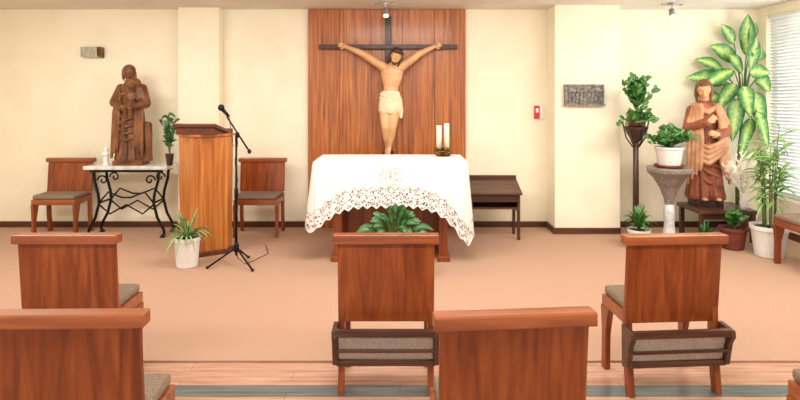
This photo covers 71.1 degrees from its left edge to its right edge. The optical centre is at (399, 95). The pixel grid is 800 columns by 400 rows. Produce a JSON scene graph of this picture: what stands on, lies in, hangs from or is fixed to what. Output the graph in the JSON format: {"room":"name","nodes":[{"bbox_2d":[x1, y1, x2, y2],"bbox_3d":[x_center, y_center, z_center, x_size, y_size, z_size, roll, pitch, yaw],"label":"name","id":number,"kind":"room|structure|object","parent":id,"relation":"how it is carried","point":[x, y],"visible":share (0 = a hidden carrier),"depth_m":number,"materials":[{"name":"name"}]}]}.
{"room":"house of worship","nodes":[
{"label":"house of worship","id":0,"kind":"room"},
{"bbox_2d":[178,7,222,222],"bbox_3d":[-2.339,0.270,6.580,0.476,2.600,0.160,0,0,0],"label":"wall pillar","id":1,"kind":"structure","parent":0,"point":[200,29],"depth_m":6.50,"materials":[{"name":"paint"}]},
{"bbox_2d":[0,9,756,220],"bbox_3d":[-0.475,0.270,6.760,9.850,2.600,0.200,0,0,0],"label":"wall","id":2,"kind":"structure","parent":0,"point":[54,100],"depth_m":6.66,"materials":[{"name":"paint"}]},
{"bbox_2d":[0,221,177,226],"bbox_3d":[-3.888,1.523,6.652,2.623,0.070,0.016,0,0,0],"label":"baseboard","id":3,"kind":"structure","parent":2,"relation":"attached to","point":[2,223],"depth_m":6.64,"materials":[{"name":"brown wood"}]},
{"bbox_2d":[80,47,103,57],"bbox_3d":[-3.627,-0.514,6.610,0.240,0.124,0.100,0,0,0],"label":"wall sconce","id":4,"kind":"object","parent":2,"relation":"attached to","point":[86,52],"visible":1,"depth_m":6.57,"materials":[{"name":"metal"}]},
{"bbox_2d":[232,221,307,226],"bbox_3d":[-1.595,1.523,6.652,1.011,0.070,0.016,0,0,0],"label":"baseboard","id":5,"kind":"structure","parent":2,"relation":"attached to","point":[246,223],"depth_m":6.64,"materials":[{"name":"brown wood"}]},
{"bbox_2d":[308,9,339,227],"bbox_3d":[-0.899,0.266,6.630,0.369,2.582,0.056,0,0,0],"label":"board","id":6,"kind":"object","parent":2,"relation":"attached to","point":[323,24],"visible":0.66,"depth_m":6.60,"materials":[{"name":"brown wood"}]},
{"bbox_2d":[340,9,370,153],"bbox_3d":[-0.527,0.266,6.630,0.369,2.582,0.056,0,0,0],"label":"board","id":7,"kind":"object","parent":2,"relation":"attached to","point":[355,24],"visible":0.56,"depth_m":6.60,"materials":[{"name":"brown wood"}]},
{"bbox_2d":[371,9,402,153],"bbox_3d":[-0.155,0.266,6.630,0.369,2.582,0.056,0,0,0],"label":"board","id":8,"kind":"object","parent":2,"relation":"attached to","point":[377,19],"visible":0.49,"depth_m":6.60,"materials":[{"name":"brown wood"}]},
{"bbox_2d":[319,16,457,153],"bbox_3d":[-0.143,-0.110,6.432,1.620,1.660,0.340,0,0,2],"label":"crucifix","id":9,"kind":"object","parent":8,"relation":"attached to","point":[390,108],"visible":0.99,"depth_m":6.37,"materials":[{"name":"brown wood"}]},
{"bbox_2d":[403,9,433,153],"bbox_3d":[0.217,0.266,6.630,0.369,2.582,0.056,0,0,0],"label":"board","id":10,"kind":"object","parent":2,"relation":"attached to","point":[418,24],"visible":0.56,"depth_m":6.60,"materials":[{"name":"brown wood"}]},
{"bbox_2d":[434,9,465,227],"bbox_3d":[0.589,0.266,6.630,0.369,2.582,0.056,0,0,0],"label":"board","id":11,"kind":"object","parent":2,"relation":"attached to","point":[449,24],"visible":0.66,"depth_m":6.60,"materials":[{"name":"brown wood"}]},
{"bbox_2d":[473,221,545,226],"bbox_3d":[1.265,1.523,6.652,0.970,0.070,0.016,0,0,0],"label":"baseboard","id":12,"kind":"structure","parent":2,"relation":"attached to","point":[476,223],"depth_m":6.64,"materials":[{"name":"brown wood"}]},
{"bbox_2d":[534,105,543,118],"bbox_3d":[1.648,0.190,6.636,0.113,0.160,0.047,0,0,0],"label":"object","id":13,"kind":"object","parent":2,"relation":"attached to","point":[538,110],"depth_m":6.63,"materials":[{"name":"red plastic"}]},
{"bbox_2d":[620,221,725,226],"bbox_3d":[3.370,1.523,6.652,1.760,0.070,0.016,0,0,0],"label":"baseboard","id":14,"kind":"structure","parent":2,"relation":"attached to","point":[660,223],"depth_m":6.64,"materials":[{"name":"brown wood"}]},
{"bbox_2d":[0,0,793,8],"bbox_3d":[-0.475,-1.080,2.580,9.850,0.100,8.560,0,0,0],"label":"ceiling","id":15,"kind":"structure","parent":0,"point":[4,4],"depth_m":6.30,"materials":[{"name":"paint"}]},
{"bbox_2d":[375,2,396,16],"bbox_3d":[-0.154,-0.946,6.147,0.240,0.167,0.097,0,0,0],"label":"ceiling spotlight","id":16,"kind":"object","parent":15,"relation":"attached to","point":[385,11],"depth_m":6.13,"materials":[{"name":"white metal"}]},
{"bbox_2d":[661,2,682,17],"bbox_3d":[3.011,-0.946,6.197,0.240,0.167,0.097,0,0,0],"label":"ceiling spotlight","id":17,"kind":"object","parent":15,"relation":"attached to","point":[672,14],"depth_m":6.18,"materials":[{"name":"white metal"}]},
{"bbox_2d":[144,362,799,399],"bbox_3d":[-0.475,1.620,2.580,9.850,0.100,8.560,0,0,0],"label":"floor","id":18,"kind":"structure","parent":0,"point":[191,380],"depth_m":3.09,"materials":[{"name":"wood"}]},
{"bbox_2d":[11,233,143,336],"bbox_3d":[-1.754,1.149,3.080,0.556,0.843,0.439,0,0,0],"label":"wooden chair","id":19,"kind":"object","parent":18,"relation":"on","point":[57,270],"visible":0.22,"depth_m":2.96,"materials":[{"name":"brown wood"}]},
{"bbox_2d":[119,284,139,304],"bbox_3d":[-1.754,1.125,3.155,0.469,0.050,0.290,0,0,0],"label":"seat cushion","id":20,"kind":"object","parent":19,"relation":"on","point":[128,293],"depth_m":3.18,"materials":[{"name":"beige fabric"}]},
{"bbox_2d":[0,308,175,399],"bbox_3d":[-1.134,1.149,2.015,0.556,0.843,0.439,0,0,-1],"label":"wooden chair","id":21,"kind":"object","parent":18,"relation":"on","point":[88,353],"visible":1,"depth_m":1.89,"materials":[{"name":"brown wood"}]},
{"bbox_2d":[144,373,170,399],"bbox_3d":[-1.136,1.125,2.090,0.469,0.050,0.290,0,0,-1],"label":"seat cushion","id":22,"kind":"object","parent":21,"relation":"on","point":[157,386],"depth_m":2.15,"materials":[{"name":"beige fabric"}]},
{"bbox_2d":[331,233,438,394],"bbox_3d":[-0.074,1.149,3.080,0.556,0.843,0.439,0,0,0],"label":"wooden chair","id":23,"kind":"object","parent":18,"relation":"on","point":[382,276],"visible":0.92,"depth_m":2.95,"materials":[{"name":"brown wood"}]},
{"bbox_2d":[0,227,799,361],"bbox_3d":[-0.475,1.564,4.980,9.450,0.012,3.360,0,0,0],"label":"floor","id":24,"kind":"structure","parent":18,"relation":"on","point":[285,309],"depth_m":4.56,"materials":[{"name":"beige carpet"}]},
{"bbox_2d":[30,157,96,232],"bbox_3d":[-3.805,1.137,6.326,0.554,0.843,0.382,0,0,0],"label":"wooden chair","id":25,"kind":"object","parent":24,"relation":"on","point":[68,183],"visible":0.89,"depth_m":6.44,"materials":[{"name":"brown wood"}]},
{"bbox_2d":[33,191,87,199],"bbox_3d":[-3.805,1.113,6.280,0.469,0.050,0.290,0,0,0],"label":"seat cushion","id":26,"kind":"object","parent":25,"relation":"on","point":[49,195],"depth_m":6.19,"materials":[{"name":"beige fabric"}]},
{"bbox_2d":[83,163,178,237],"bbox_3d":[-3.015,1.164,6.300,0.920,0.788,0.340,0,0,0],"label":"console table","id":27,"kind":"object","parent":24,"relation":"on","point":[98,167],"visible":0.96,"depth_m":6.16,"materials":[{"name":"metal"}]},
{"bbox_2d":[102,146,108,165],"bbox_3d":[-3.266,0.665,6.215,0.075,0.210,0.076,0,0,42],"label":"figurine","id":28,"kind":"object","parent":27,"relation":"on","point":[105,153],"visible":1,"depth_m":6.20,"materials":[{"name":"ceramic"}]},
{"bbox_2d":[109,64,152,165],"bbox_3d":[-3.008,0.207,6.297,0.430,1.126,0.399,0,0,32],"label":"saint statue","id":29,"kind":"object","parent":27,"relation":"on","point":[131,135],"visible":1,"depth_m":6.20,"materials":[{"name":"brown wood"}]},
{"bbox_2d":[159,112,179,165],"bbox_3d":[-2.552,0.472,6.194,0.212,0.595,0.144,0,0,-30],"label":"plant","id":30,"kind":"object","parent":27,"relation":"on","point":[168,136],"visible":0.98,"depth_m":6.19,"materials":[{"name":"green plant"}]},
{"bbox_2d":[162,208,212,268],"bbox_3d":[-1.941,1.299,5.121,0.420,0.518,0.517,0,0,43],"label":"spider plant","id":31,"kind":"object","parent":24,"relation":"on","point":[187,244],"visible":1,"depth_m":5.06,"materials":[{"name":"green plant"}]},
{"bbox_2d":[172,123,234,257],"bbox_3d":[-1.958,0.911,5.575,0.540,1.294,0.448,0,0,6],"label":"wooden lectern","id":32,"kind":"object","parent":24,"relation":"on","point":[205,150],"visible":0.78,"depth_m":5.47,"materials":[{"name":"brown wood"}]},
{"bbox_2d":[206,104,268,271],"bbox_3d":[-1.522,0.817,5.392,0.458,1.482,0.878,0,0,0],"label":"microphone stand","id":33,"kind":"object","parent":24,"relation":"on","point":[221,107],"visible":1,"depth_m":5.12,"materials":[{"name":"black metal"}]},
{"bbox_2d":[233,157,286,237],"bbox_3d":[-1.586,1.137,6.326,0.554,0.843,0.382,0,0,0],"label":"wooden chair","id":34,"kind":"object","parent":24,"relation":"on","point":[262,179],"visible":0.91,"depth_m":6.45,"materials":[{"name":"brown wood"}]},
{"bbox_2d":[237,191,281,199],"bbox_3d":[-1.586,1.113,6.280,0.469,0.050,0.290,0,0,0],"label":"seat cushion","id":35,"kind":"object","parent":34,"relation":"on","point":[243,195],"depth_m":6.17,"materials":[{"name":"beige fabric"}]},
{"bbox_2d":[331,187,449,261],"bbox_3d":[-0.090,1.089,5.550,1.420,0.938,0.680,0,0,0],"label":"altar table","id":36,"kind":"object","parent":24,"relation":"on","point":[350,221],"visible":0.36,"depth_m":5.70,"materials":[{"name":"brown wood"}]},
{"bbox_2d":[305,154,473,245],"bbox_3d":[-0.091,1.005,5.546,1.607,0.777,0.848,0,0,0],"label":"altar cloth","id":37,"kind":"object","parent":36,"relation":"on","point":[447,178],"visible":0.99,"depth_m":5.18,"materials":[{"name":"fabric"}]},
{"bbox_2d":[434,123,451,156],"bbox_3d":[0.442,0.440,5.740,0.188,0.350,0.170,0,0,0],"label":"candle holder","id":38,"kind":"object","parent":37,"relation":"on","point":[445,149],"visible":1,"depth_m":5.72,"materials":[{"name":"white wax"}]},
{"bbox_2d":[436,125,441,147],"bbox_3d":[0.400,0.415,5.740,0.054,0.230,0.054,0,0,0],"label":"candle","id":39,"kind":"object","parent":38,"relation":"on","point":[438,128],"depth_m":5.72,"materials":[{"name":"wax"}]},
{"bbox_2d":[444,123,448,147],"bbox_3d":[0.477,0.405,5.740,0.054,0.250,0.054,0,0,0],"label":"candle","id":40,"kind":"object","parent":38,"relation":"on","point":[446,125],"depth_m":5.72,"materials":[{"name":"wax"}]},
{"bbox_2d":[355,204,433,232],"bbox_3d":[-0.062,1.251,4.882,0.677,0.614,0.388,0,0,25],"label":"peace lily","id":41,"kind":"object","parent":24,"relation":"on","point":[400,221],"visible":0.55,"depth_m":4.85,"materials":[{"name":"plant"}]},
{"bbox_2d":[467,175,521,239],"bbox_3d":[1.030,1.228,6.190,0.570,0.660,0.360,0,0,0],"label":"table","id":42,"kind":"object","parent":24,"relation":"on","point":[487,191],"visible":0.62,"depth_m":6.11,"materials":[{"name":"brown wood"}]},
{"bbox_2d":[473,203,516,208],"bbox_3d":[1.030,1.218,6.200,0.490,0.020,0.280,0,0,0],"label":"shelf","id":43,"kind":"object","parent":42,"relation":"attached to","point":[475,205],"depth_m":6.12,"materials":[{"name":"brown wood"}]},
{"bbox_2d":[622,122,648,233],"bbox_3d":[2.562,0.912,6.091,0.290,1.271,0.304,0,0,0],"label":"wooden plant stand","id":44,"kind":"object","parent":24,"relation":"on","point":[635,133],"visible":0.7,"depth_m":6.05,"materials":[{"name":"brown wood"}]},
{"bbox_2d":[616,72,660,125],"bbox_3d":[2.548,0.032,5.949,0.360,0.586,0.407,0,0,42],"label":"ivy plant","id":45,"kind":"object","parent":44,"relation":"on","point":[636,92],"visible":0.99,"depth_m":5.97,"materials":[{"name":"green plant"}]},
{"bbox_2d":[623,204,660,233],"bbox_3d":[2.436,1.337,5.725,0.312,0.443,0.332,0,0,-34],"label":"potted fern","id":46,"kind":"object","parent":24,"relation":"on","point":[638,217],"visible":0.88,"depth_m":5.70,"materials":[{"name":"green plant"}]},
{"bbox_2d":[627,226,650,233],"bbox_3d":[2.440,1.458,5.720,0.229,0.200,0.229,0,0,0],"label":"pot","id":47,"kind":"object","parent":46,"relation":"on","point":[633,229],"depth_m":5.70,"materials":[{"name":"white ceramic"}]},
{"bbox_2d":[646,165,693,232],"bbox_3d":[2.860,1.158,5.950,0.444,0.800,0.444,0,0,22],"label":"stone pedestal","id":48,"kind":"object","parent":24,"relation":"on","point":[669,181],"visible":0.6,"depth_m":5.88,"materials":[{"name":"stone"}]},
{"bbox_2d":[644,123,699,168],"bbox_3d":[2.888,0.520,5.950,0.510,0.476,0.414,0,0,-18],"label":"potted leafy plant","id":49,"kind":"object","parent":48,"relation":"on","point":[669,156],"visible":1,"depth_m":5.86,"materials":[{"name":"green plant"}]},
{"bbox_2d":[696,220,717,232],"bbox_3d":[3.084,1.406,5.649,0.227,0.304,0.244,0,0,0],"label":"potted fern","id":50,"kind":"object","parent":24,"relation":"on","point":[704,228],"visible":0.22,"depth_m":5.68,"materials":[{"name":"green plant"}]},
{"bbox_2d":[677,202,756,242],"bbox_3d":[3.470,1.384,6.150,0.620,0.348,0.500,0,0,0],"label":"wooden stand","id":51,"kind":"object","parent":24,"relation":"on","point":[705,212],"visible":0.63,"depth_m":5.97,"materials":[{"name":"brown wood"}]},
{"bbox_2d":[682,79,731,206],"bbox_3d":[3.422,0.511,6.244,0.435,1.399,0.440,0,0,-40],"label":"saint statue","id":52,"kind":"object","parent":51,"relation":"on","point":[706,155],"visible":0.96,"depth_m":6.14,"materials":[{"name":"brown wood"}]},
{"bbox_2d":[722,152,755,209],"bbox_3d":[3.580,0.895,5.930,0.369,0.630,0.150,0,0,0],"label":"vase","id":53,"kind":"object","parent":51,"relation":"on","point":[742,181],"visible":0.91,"depth_m":5.92,"materials":[{"name":"white ceramic"}]},
{"bbox_2d":[686,14,770,230],"bbox_3d":[3.766,0.305,6.481,0.866,2.506,0.406,0,0,19],"label":"potted dieffenbachia","id":54,"kind":"object","parent":24,"relation":"on","point":[748,101],"visible":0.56,"depth_m":6.41,"materials":[{"name":"plant"}]},
{"bbox_2d":[740,220,748,230],"bbox_3d":[3.920,1.428,6.500,0.270,0.260,0.270,0,0,0],"label":"pot","id":55,"kind":"object","parent":54,"relation":"on","point":[746,223],"depth_m":6.39,"materials":[{"name":"ceramic"}]},
{"bbox_2d":[718,209,748,250],"bbox_3d":[3.400,1.351,5.720,0.270,0.413,0.270,0,0,0],"label":"leaf plant","id":56,"kind":"object","parent":24,"relation":"on","point":[737,234],"depth_m":5.64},
{"bbox_2d":[736,123,799,258],"bbox_3d":[3.605,0.909,5.462,0.606,1.297,0.544,0,0,0],"label":"potted plant","id":57,"kind":"object","parent":24,"relation":"on","point":[762,235],"visible":0.91,"depth_m":5.42,"materials":[{"name":"green plant"}]},
{"bbox_2d":[773,213,799,263],"bbox_3d":[3.666,1.137,4.980,0.382,0.843,0.554,0,0,0],"label":"wooden chair","id":58,"kind":"object","parent":24,"relation":"on","point":[782,221],"visible":1,"depth_m":5.17,"materials":[{"name":"brown wood"}]},
{"bbox_2d":[775,213,799,225],"bbox_3d":[3.620,1.113,4.980,0.290,0.050,0.469,0,0,0],"label":"seat cushion","id":59,"kind":"object","parent":58,"relation":"on","point":[788,219],"depth_m":5.06,"materials":[{"name":"beige fabric"}]},
{"bbox_2d":[430,306,597,399],"bbox_3d":[0.376,1.149,2.016,0.556,0.843,0.439,0,0,-5],"label":"wooden chair","id":60,"kind":"object","parent":18,"relation":"on","point":[516,353],"visible":1,"depth_m":1.88,"materials":[{"name":"brown wood"}]},
{"bbox_2d":[433,376,438,399],"bbox_3d":[0.369,1.125,2.090,0.469,0.050,0.290,0,0,-5],"label":"seat cushion","id":61,"kind":"object","parent":60,"relation":"on","point":[435,382],"depth_m":2.15,"materials":[{"name":"beige fabric"}]},
{"bbox_2d":[601,232,735,397],"bbox_3d":[1.433,1.149,3.071,0.556,0.843,0.439,0,0,-4],"label":"wooden chair","id":62,"kind":"object","parent":18,"relation":"on","point":[670,277],"visible":1,"depth_m":2.94,"materials":[{"name":"brown wood"}]},
{"bbox_2d":[605,285,623,305],"bbox_3d":[1.427,1.125,3.145,0.469,0.050,0.290,0,0,-4],"label":"seat cushion","id":63,"kind":"object","parent":62,"relation":"on","point":[614,295],"depth_m":3.16,"materials":[{"name":"beige fabric"}]},
{"bbox_2d":[786,368,799,399],"bbox_3d":[1.822,1.149,2.065,0.556,0.843,0.439,0,0,-2],"label":"wooden chair","id":64,"kind":"object","parent":18,"relation":"on","point":[793,384],"visible":1,"depth_m":2.25,"materials":[{"name":"brown wood"}]},
{"bbox_2d":[792,368,799,382],"bbox_3d":[1.819,1.125,2.140,0.469,0.050,0.290,0,0,-2],"label":"seat cushion","id":65,"kind":"object","parent":64,"relation":"on","point":[796,372],"depth_m":2.25,"materials":[{"name":"beige fabric"}]},
{"bbox_2d":[547,5,619,227],"bbox_3d":[2.120,0.270,6.495,0.740,2.600,0.330,0,0,0],"label":"pillar","id":66,"kind":"structure","parent":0,"point":[583,41],"depth_m":6.33,"materials":[{"name":"beige paint"}]},
{"bbox_2d":[546,221,554,233],"bbox_3d":[1.742,1.523,6.479,0.016,0.070,0.330,0,0,0],"label":"baseboard","id":67,"kind":"structure","parent":66,"relation":"attached to","point":[549,226],"depth_m":6.45,"materials":[{"name":"brown wood"}]},
{"bbox_2d":[564,84,604,105],"bbox_3d":[2.070,-0.011,6.300,0.460,0.240,0.060,0,0,0],"label":"relief plaque","id":68,"kind":"object","parent":66,"relation":"attached to","point":[574,94],"depth_m":6.28,"materials":[{"name":"grey stone"}]},
{"bbox_2d":[555,228,620,233],"bbox_3d":[2.120,1.523,6.322,0.740,0.070,0.016,0,0,0],"label":"baseboard","id":69,"kind":"structure","parent":66,"relation":"attached to","point":[557,230],"depth_m":6.31,"materials":[{"name":"brown wood"}]},
{"bbox_2d":[757,0,799,234],"bbox_3d":[4.350,0.270,2.580,0.200,2.600,8.160,0,0,0],"label":"wall","id":70,"kind":"structure","parent":0,"point":[763,22],"depth_m":6.50,"materials":[{"name":"paint"}]},
{"bbox_2d":[768,9,799,200],"bbox_3d":[4.295,0.102,5.050,0.050,2.065,2.880,0,0,0],"label":"window blinds","id":71,"kind":"object","parent":70,"relation":"attached to","point":[777,24],"visible":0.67,"depth_m":6.22,"materials":[{"name":"white plastic"}]},
{"bbox_2d":[774,17,799,201],"bbox_3d":[4.370,0.110,5.050,0.060,2.080,2.900,0,0,0],"label":"frame","id":72,"kind":"object","parent":70,"relation":"attached to","point":[785,17],"visible":0.02,"depth_m":6.44,"materials":[{"name":"white plastic"}]},
{"bbox_2d":[788,232,799,242],"bbox_3d":[4.242,1.518,2.580,0.016,0.080,8.120,0,0,0],"label":"baseboard","id":73,"kind":"structure","parent":70,"relation":"attached to","point":[792,236],"depth_m":6.01,"materials":[{"name":"brown wood"}]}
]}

